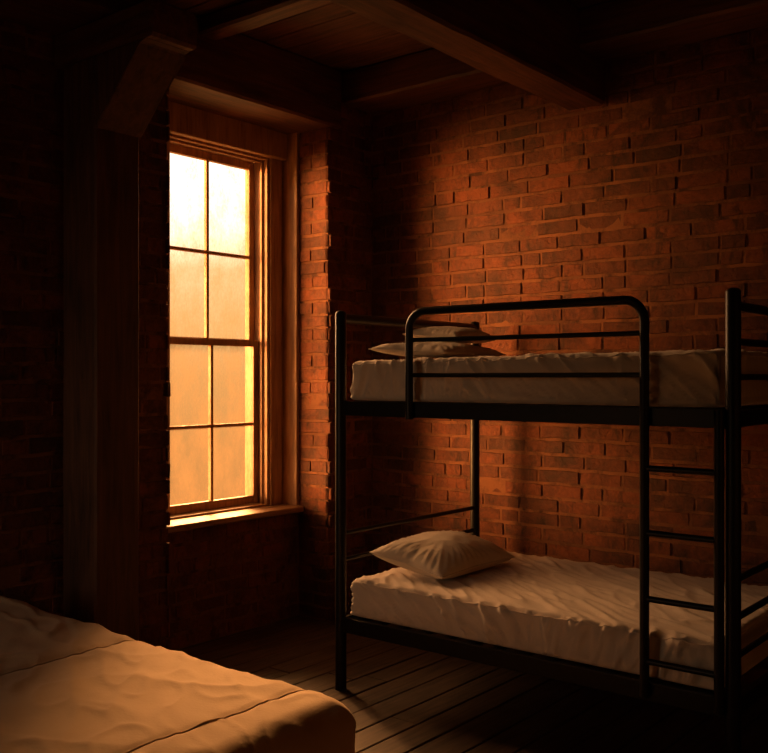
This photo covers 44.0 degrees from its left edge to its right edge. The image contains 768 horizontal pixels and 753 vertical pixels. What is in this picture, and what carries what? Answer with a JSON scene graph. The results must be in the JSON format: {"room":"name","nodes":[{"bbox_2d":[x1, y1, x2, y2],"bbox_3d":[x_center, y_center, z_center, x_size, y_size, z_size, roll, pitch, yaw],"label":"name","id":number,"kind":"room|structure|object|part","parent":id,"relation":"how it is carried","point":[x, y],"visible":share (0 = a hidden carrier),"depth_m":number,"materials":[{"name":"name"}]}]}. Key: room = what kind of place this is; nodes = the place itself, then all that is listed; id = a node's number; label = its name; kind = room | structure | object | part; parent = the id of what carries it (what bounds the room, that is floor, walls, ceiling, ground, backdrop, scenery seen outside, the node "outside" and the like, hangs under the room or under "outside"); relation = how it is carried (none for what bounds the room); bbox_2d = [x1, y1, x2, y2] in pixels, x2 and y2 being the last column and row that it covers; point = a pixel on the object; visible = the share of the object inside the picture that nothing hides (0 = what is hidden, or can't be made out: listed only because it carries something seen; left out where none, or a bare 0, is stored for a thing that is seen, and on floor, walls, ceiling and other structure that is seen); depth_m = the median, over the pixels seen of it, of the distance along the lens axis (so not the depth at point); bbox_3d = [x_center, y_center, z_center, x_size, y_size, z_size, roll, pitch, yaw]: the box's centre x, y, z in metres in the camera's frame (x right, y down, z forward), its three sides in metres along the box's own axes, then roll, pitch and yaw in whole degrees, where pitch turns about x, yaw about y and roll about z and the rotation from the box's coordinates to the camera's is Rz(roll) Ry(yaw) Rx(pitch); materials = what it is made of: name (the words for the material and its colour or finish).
{"room":"dormitory","nodes":[
{"label":"dormitory","id":0,"kind":"room"},
{"bbox_2d":[0,18,371,649],"bbox_3d":[-2.391,-0.202,3.929,0.628,3.508,6.850,0,0,39],"label":"wall","id":1,"kind":"structure","parent":0,"point":[198,585],"depth_m":4.99,"materials":[{"name":"red brick"}]},
{"bbox_2d":[166,101,303,532],"bbox_3d":[-1.060,-0.369,5.763,0.395,2.482,1.275,0,0,39],"label":"window","id":2,"kind":"structure","parent":1,"relation":"in","point":[269,423],"depth_m":6.13,"materials":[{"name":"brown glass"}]},
{"bbox_3d":[-1.216,-1.062,5.770,0.001,0.566,0.339,0,0,39],"label":"pane","id":3,"kind":"part","parent":2,"relation":"part of","materials":[{"name":"glass"}]},
{"bbox_3d":[-1.216,-0.501,5.770,0.001,0.527,0.339,0,0,39],"label":"pane","id":4,"kind":"part","parent":2,"relation":"part of","materials":[{"name":"clear glass"}]},
{"bbox_3d":[-1.185,0.052,5.745,0.001,0.494,0.339,0,0,39],"label":"pane","id":5,"kind":"part","parent":2,"relation":"part of","materials":[{"name":"glass"}]},
{"bbox_3d":[-1.185,0.543,5.745,0.001,0.457,0.339,0,0,39],"label":"pane","id":6,"kind":"part","parent":2,"relation":"part of","materials":[{"name":"glass"}]},
{"bbox_3d":[-1.102,-0.793,5.906,0.036,1.197,0.774,0,0,39],"label":"sash","id":7,"kind":"part","parent":2,"relation":"part of","materials":[{"name":"brown wood"}]},
{"bbox_3d":[-1.071,0.294,5.880,0.036,1.052,0.774,0,0,39],"label":"sash","id":8,"kind":"part","parent":2,"relation":"part of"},
{"bbox_3d":[-1.078,-0.278,5.888,0.210,2.295,1.050,0,0,39],"label":"frame","id":9,"kind":"part","parent":2,"relation":"part of","materials":[{"name":"brown wood"}]},
{"bbox_3d":[-0.994,-1.062,6.045,0.001,0.566,0.339,0,0,39],"label":"pane","id":10,"kind":"part","parent":2,"relation":"part of","materials":[{"name":"clear glass"}]},
{"bbox_3d":[-0.994,-0.501,6.045,0.001,0.527,0.339,0,0,39],"label":"pane","id":11,"kind":"part","parent":2,"relation":"part of","materials":[{"name":"glass"}]},
{"bbox_3d":[-0.962,0.052,6.020,0.001,0.494,0.339,0,0,39],"label":"pane","id":12,"kind":"part","parent":2,"relation":"part of","materials":[{"name":"glass"}]},
{"bbox_3d":[-0.962,0.543,6.020,0.001,0.457,0.339,0,0,39],"label":"pane","id":13,"kind":"part","parent":2,"relation":"part of","materials":[{"name":"clear glass"}]},
{"bbox_3d":[-0.986,0.853,5.703,0.205,0.038,1.251,0,0,39],"label":"sill","id":14,"kind":"part","parent":2,"relation":"part of","materials":[{"name":"brown wood"}]},
{"bbox_2d":[167,17,341,133],"bbox_3d":[-0.967,-1.766,5.497,0.397,0.377,1.760,0,0,39],"label":"lintel beam","id":15,"kind":"structure","parent":1,"relation":"attached to","point":[240,77],"depth_m":5.55,"materials":[{"name":"brown wood"}]},
{"bbox_2d":[159,0,609,73],"bbox_3d":[-0.098,-2.025,2.174,6.600,0.150,7.000,0,0,39],"label":"ceiling","id":16,"kind":"structure","parent":0,"point":[332,35],"depth_m":5.43,"materials":[{"name":"brown wood"}]},
{"bbox_2d":[198,0,331,40],"bbox_3d":[-0.412,-1.900,4.754,1.450,0.104,0.145,0,0,39],"label":"joist","id":17,"kind":"object","parent":16,"relation":"attached to","point":[247,15],"visible":0.99,"depth_m":4.94,"materials":[{"name":"brown wood"}]},
{"bbox_2d":[329,0,604,109],"bbox_3d":[-0.884,-1.730,2.834,0.237,0.447,6.440,0,0,39],"label":"ceiling beam","id":18,"kind":"structure","parent":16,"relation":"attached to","point":[533,46],"depth_m":4.57,"materials":[{"name":"brown wood"}]},
{"bbox_2d":[174,615,767,752],"bbox_3d":[-0.121,1.610,2.225,6.300,0.120,6.650,0,0,39],"label":"floor","id":19,"kind":"structure","parent":0,"point":[400,698],"depth_m":4.50,"materials":[{"name":"brown wood"}]},
{"bbox_2d":[55,0,195,640],"bbox_3d":[-1.194,-0.030,4.351,0.740,3.161,0.260,0,0,39],"label":"timber post","id":20,"kind":"object","parent":19,"relation":"on","point":[119,67],"visible":0.88,"depth_m":4.34,"materials":[{"name":"brown wood"}]},
{"bbox_2d":[335,288,767,752],"bbox_3d":[0.905,0.612,4.561,1.983,1.877,1.280,0,0,39],"label":"bunk bed","id":21,"kind":"object","parent":19,"relation":"on","point":[734,416],"visible":0.84,"depth_m":3.74,"materials":[{"name":"black paint"}]},
{"bbox_3d":[-0.214,0.612,4.709,0.056,1.877,0.056,0,0,39],"label":"post","id":22,"kind":"part","parent":21,"relation":"part of","materials":[{"name":"black metal"}]},
{"bbox_3d":[0.163,1.225,5.176,0.028,0.062,1.152,0,0,39],"label":"rail","id":23,"kind":"part","parent":21,"relation":"part of","materials":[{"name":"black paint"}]},
{"bbox_3d":[0.540,0.612,5.643,0.056,1.877,0.056,0,0,39],"label":"post","id":24,"kind":"part","parent":21,"relation":"part of","materials":[{"name":"black metal"}]},
{"bbox_3d":[0.563,-0.060,4.039,1.183,0.516,0.036,0,0,39],"label":"guard rail","id":25,"kind":"part","parent":21,"relation":"part of","materials":[{"name":"black metal"}]},
{"bbox_3d":[0.536,0.156,4.104,1.879,0.072,0.032,0,0,39],"label":"rail","id":26,"kind":"part","parent":21,"relation":"part of","materials":[{"name":"black metal"}]},
{"bbox_3d":[0.536,1.224,4.104,1.879,0.072,0.032,0,0,39],"label":"rail","id":27,"kind":"part","parent":21,"relation":"part of","materials":[{"name":"black metal"}]},
{"bbox_2d":[350,551,767,690],"bbox_3d":[0.899,1.087,4.572,1.848,0.197,1.204,0,0,39],"label":"mattress","id":28,"kind":"object","parent":21,"relation":"on","point":[581,612],"visible":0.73,"depth_m":4.23,"materials":[{"name":"beige fabric"}]},
{"bbox_2d":[370,530,514,578],"bbox_3d":[0.312,0.903,4.927,0.451,0.170,0.676,0,0,39],"label":"pillow","id":29,"kind":"object","parent":28,"relation":"on","point":[443,554],"visible":1,"depth_m":4.76,"materials":[{"name":"beige fabric"}]},
{"bbox_2d":[350,349,767,407],"bbox_3d":[0.899,0.004,4.572,1.848,0.229,1.206,0,0,39],"label":"mattress","id":30,"kind":"object","parent":21,"relation":"on","point":[677,378],"visible":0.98,"depth_m":3.96,"materials":[{"name":"beige fabric"}]},
{"bbox_2d":[368,342,505,357],"bbox_3d":[0.277,-0.138,4.852,0.474,0.084,0.601,0,0,39],"label":"pillow","id":31,"kind":"object","parent":30,"relation":"on","point":[420,349],"visible":0.79,"depth_m":4.67,"materials":[{"name":"beige fabric"}]},
{"bbox_2d":[403,326,493,343],"bbox_3d":[0.354,-0.225,5.067,0.366,0.094,0.366,0,0,42],"label":"pillow","id":32,"kind":"object","parent":31,"relation":"on","point":[436,331],"visible":0.61,"depth_m":4.96,"materials":[{"name":"beige fabric"}]},
{"bbox_3d":[1.008,0.719,3.679,0.037,1.042,0.036,0,0,39],"label":"ladder rail","id":33,"kind":"part","parent":21,"relation":"part of","materials":[{"name":"black metal"}]},
{"bbox_3d":[1.233,0.680,3.497,0.037,1.120,0.036,0,0,39],"label":"ladder rail","id":34,"kind":"part","parent":21,"relation":"part of","materials":[{"name":"black metal"}]},
{"bbox_3d":[1.286,0.612,3.499,0.056,1.877,0.056,0,0,39],"label":"post","id":35,"kind":"part","parent":21,"relation":"part of","materials":[{"name":"black metal"}]},
{"bbox_3d":[1.663,0.157,3.966,0.028,0.062,1.152,0,0,39],"label":"rail","id":36,"kind":"part","parent":21,"relation":"part of","materials":[{"name":"black metal"}]},
{"bbox_3d":[1.663,1.225,3.966,0.028,0.062,1.152,0,0,39],"label":"rail","id":37,"kind":"part","parent":21,"relation":"part of","materials":[{"name":"black metal"}]},
{"bbox_3d":[-1.353,1.441,2.849,2.000,0.218,1.415,0,0,39],"label":"bed","id":38,"kind":"object","parent":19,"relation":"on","visible":0},
{"bbox_2d":[0,595,355,752],"bbox_3d":[-1.343,1.107,2.843,2.140,0.447,1.554,0,0,39],"label":"mattress","id":39,"kind":"object","parent":38,"relation":"on","point":[68,685],"visible":1,"depth_m":2.73,"materials":[{"name":"beige fabric"}]},
{"bbox_2d":[372,26,767,683],"bbox_3d":[2.040,-0.203,4.783,6.550,3.505,0.255,0,0,39],"label":"wall","id":40,"kind":"structure","parent":0,"point":[655,193],"depth_m":5.37,"materials":[{"name":"red brick"}]},
{"bbox_2d":[342,0,767,113],"bbox_3d":[2.030,-1.846,4.424,5.675,0.218,0.322,0,0,39],"label":"beam","id":41,"kind":"structure","parent":40,"relation":"attached to","point":[611,30],"depth_m":5.01,"materials":[{"name":"brown wood"}]}
]}

